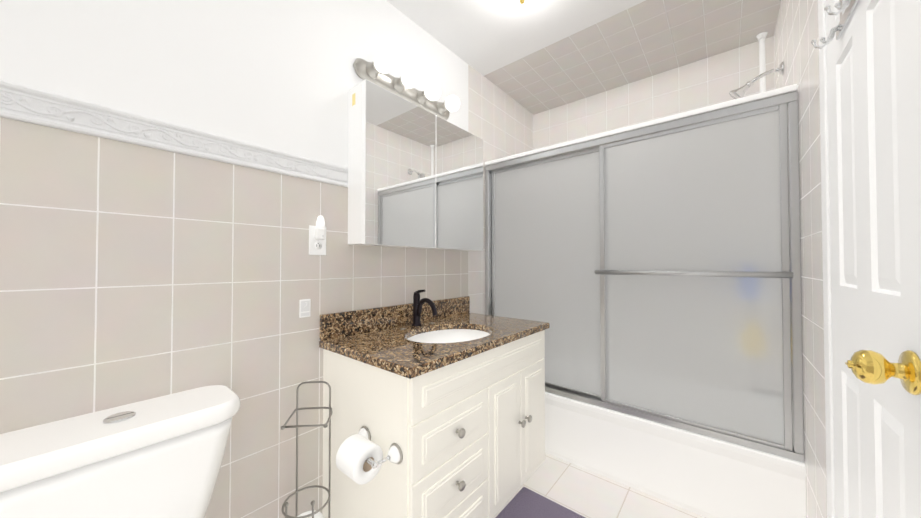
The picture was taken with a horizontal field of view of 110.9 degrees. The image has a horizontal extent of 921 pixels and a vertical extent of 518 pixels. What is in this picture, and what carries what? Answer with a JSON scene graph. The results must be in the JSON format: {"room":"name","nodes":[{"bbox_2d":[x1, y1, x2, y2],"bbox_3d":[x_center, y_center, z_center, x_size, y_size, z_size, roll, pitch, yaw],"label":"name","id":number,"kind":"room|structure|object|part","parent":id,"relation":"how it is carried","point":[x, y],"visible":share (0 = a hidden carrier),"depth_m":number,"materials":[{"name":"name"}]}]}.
{"room":"bathroom","nodes":[
{"label":"bathroom","id":0,"kind":"room"},
{"bbox_2d":[0,0,532,517],"bbox_3d":[-0.451,-0.067,1.554,0.100,2.460,3.510,-1,-1,40],"label":"wall","id":1,"kind":"structure","parent":0,"point":[130,272],"depth_m":1.03,"materials":[{"name":"tile"}]},
{"bbox_2d":[0,80,347,186],"bbox_3d":[-0.984,-0.370,0.829,0.013,0.083,1.506,-1,-1,40],"label":"trim","id":2,"kind":"structure","parent":1,"relation":"attached to","point":[30,105],"depth_m":0.92,"materials":[{"name":"white wood"}]},
{"bbox_2d":[299,299,310,317],"bbox_3d":[-0.619,0.197,1.263,0.007,0.072,0.044,-1,-1,40],"label":"light switch","id":3,"kind":"object","parent":1,"relation":"attached to","point":[304,307],"visible":1,"depth_m":1.26,"materials":[{"name":"white plastic"}]},
{"bbox_2d":[309,216,325,254],"bbox_3d":[-0.575,-0.096,1.295,0.040,0.160,0.072,-1,-1,40],"label":"outlet","id":4,"kind":"object","parent":1,"relation":"attached to","point":[317,239],"visible":1,"depth_m":1.29,"materials":[{"name":"white plastic"}]},
{"bbox_2d":[353,52,459,119],"bbox_3d":[-0.221,-0.881,1.638,0.158,0.092,0.645,-1,-1,40],"label":"sconce","id":5,"kind":"object","parent":1,"relation":"attached to","point":[378,69],"visible":0.92,"depth_m":1.57,"materials":[{"name":"silver metal"}]},
{"bbox_2d":[348,79,482,250],"bbox_3d":[-0.180,-0.405,1.700,0.134,0.699,0.850,-1,-1,40],"label":"upper cabinet","id":6,"kind":"object","parent":1,"relation":"attached to","point":[415,176],"visible":1,"depth_m":1.51,"materials":[{"name":"white wood"}]},
{"bbox_2d":[386,0,781,114],"bbox_3d":[0.173,-1.355,1.054,1.724,0.100,3.510,-1,-1,40],"label":"ceiling","id":7,"kind":"structure","parent":0,"point":[533,57],"depth_m":1.84,"materials":[{"name":"white paint"}]},
{"bbox_2d":[493,453,704,517],"bbox_3d":[0.173,1.205,1.014,1.724,0.100,3.510,-1,-1,40],"label":"floor","id":8,"kind":"structure","parent":0,"point":[583,492],"depth_m":1.56,"materials":[{"name":"tile"}]},
{"bbox_2d":[0,385,240,517],"bbox_3d":[-0.667,0.770,0.634,0.710,0.758,0.486,-1,-1,40],"label":"toilet","id":9,"kind":"object","parent":8,"relation":"on","point":[160,457],"visible":1,"depth_m":0.75,"materials":[{"name":"white ceramic"}]},
{"bbox_2d":[281,381,332,517],"bbox_3d":[-0.554,0.811,1.149,0.174,0.691,0.174,-1,-1,40],"label":"stand","id":10,"kind":"object","parent":8,"relation":"on","point":[313,513],"visible":1,"depth_m":1.20,"materials":[{"name":"grey metal"}]},
{"bbox_2d":[319,290,549,517],"bbox_3d":[-0.081,0.656,1.449,0.584,1.012,1.096,-1,-1,40],"label":"bathroom vanity","id":11,"kind":"object","parent":8,"relation":"on","point":[438,408],"visible":1,"depth_m":1.21,"materials":[{"name":"white paint"}]},
{"bbox_2d":[319,296,549,378],"bbox_3d":[-0.052,0.300,1.505,0.563,0.134,0.981,-1,-1,40],"label":"countertop","id":12,"kind":"structure","parent":11,"relation":"on","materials":[{"name":"stone"}]},
{"bbox_2d":[400,290,436,329],"bbox_3d":[-0.179,0.245,1.576,0.168,0.186,0.228,-1,-1,40],"label":"faucet","id":13,"kind":"object","parent":12,"relation":"on","point":[417,303],"depth_m":1.59,"materials":[{"name":"brown metal"}]},
{"bbox_2d":[407,329,489,342],"bbox_3d":[-0.048,0.436,1.464,0.380,0.138,0.474,-1,-1,40],"label":"sink","id":14,"kind":"object","parent":12,"relation":"in","point":[425,335],"depth_m":1.65,"materials":[{"name":"white ceramic"}]},
{"bbox_2d":[496,487,584,517],"bbox_3d":[0.272,1.150,1.157,0.505,0.012,0.755,-1,-1,40],"label":"bath mat","id":15,"kind":"object","parent":8,"relation":"on","point":[524,502],"visible":0.93,"depth_m":1.46,"materials":[{"name":"purple fabric"}]},
{"bbox_2d":[545,392,805,517],"bbox_3d":[0.988,0.723,2.001,1.520,0.895,0.758,-1,-1,40],"label":"bathtub","id":16,"kind":"object","parent":8,"relation":"on","point":[703,476],"visible":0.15,"depth_m":1.49,"materials":[{"name":"white ceramic"}]},
{"bbox_2d":[485,84,803,462],"bbox_3d":[0.766,0.057,1.744,1.518,1.492,0.106,-1,-1,40],"label":"shower door","id":17,"kind":"structure","parent":16,"relation":"on","point":[650,270],"depth_m":1.53,"materials":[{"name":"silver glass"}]},
{"bbox_2d":[756,32,767,92],"bbox_3d":[1.634,-0.244,1.801,0.193,2.096,0.194,-1,-1,40],"label":"pole","id":18,"kind":"object","parent":16,"relation":"on","point":[761,37],"visible":0.04,"depth_m":1.81,"materials":[{"name":"white plastic"}]},
{"bbox_2d":[533,36,774,149],"bbox_3d":[1.264,-0.054,2.344,1.724,2.460,0.100,-1,-1,40],"label":"wall","id":19,"kind":"structure","parent":0,"point":[712,80],"depth_m":2.20,"materials":[{"name":"tile"}]},
{"bbox_2d":[774,0,826,517],"bbox_3d":[0.797,-0.083,0.515,0.100,2.460,3.510,-1,-1,40],"label":"wall","id":20,"kind":"structure","parent":0,"point":[795,35],"depth_m":1.13,"materials":[{"name":"beige tile"}]},
{"bbox_2d":[729,61,783,98],"bbox_3d":[1.520,-0.906,1.637,0.205,0.144,0.082,-1,-1,40],"label":"shower head","id":21,"kind":"object","parent":20,"relation":"attached to","point":[740,92],"visible":0.98,"depth_m":1.64},
{"bbox_2d":[818,0,920,517],"bbox_3d":[0.864,0.100,0.636,0.076,2.097,0.668,-1,-1,40],"label":"door frame","id":22,"kind":"structure","parent":20,"relation":"attached to","point":[826,272],"depth_m":0.88,"materials":[{"name":"white paint"}]},
{"bbox_2d":[826,0,920,517],"bbox_3d":[0.825,0.130,0.667,0.102,2.022,0.534,-1,-1,40],"label":"door","id":23,"kind":"structure","parent":20,"relation":"in","point":[874,93],"depth_m":0.60,"materials":[{"name":"white paint"}]},
{"bbox_2d":[811,0,858,48],"bbox_3d":[0.823,-0.699,0.663,0.090,0.370,0.304,-1,-1,40],"label":"hook rack","id":24,"kind":"object","parent":23,"relation":"attached to","point":[847,6],"visible":1,"depth_m":0.72,"materials":[{"name":"silver metal"}]},
{"bbox_3d":[0.670,0.175,0.508,0.067,0.067,0.067,-1,-1,40],"label":"knob","id":25,"kind":"part","parent":23,"relation":"part of","materials":[{"name":"gold metal"}]}
]}

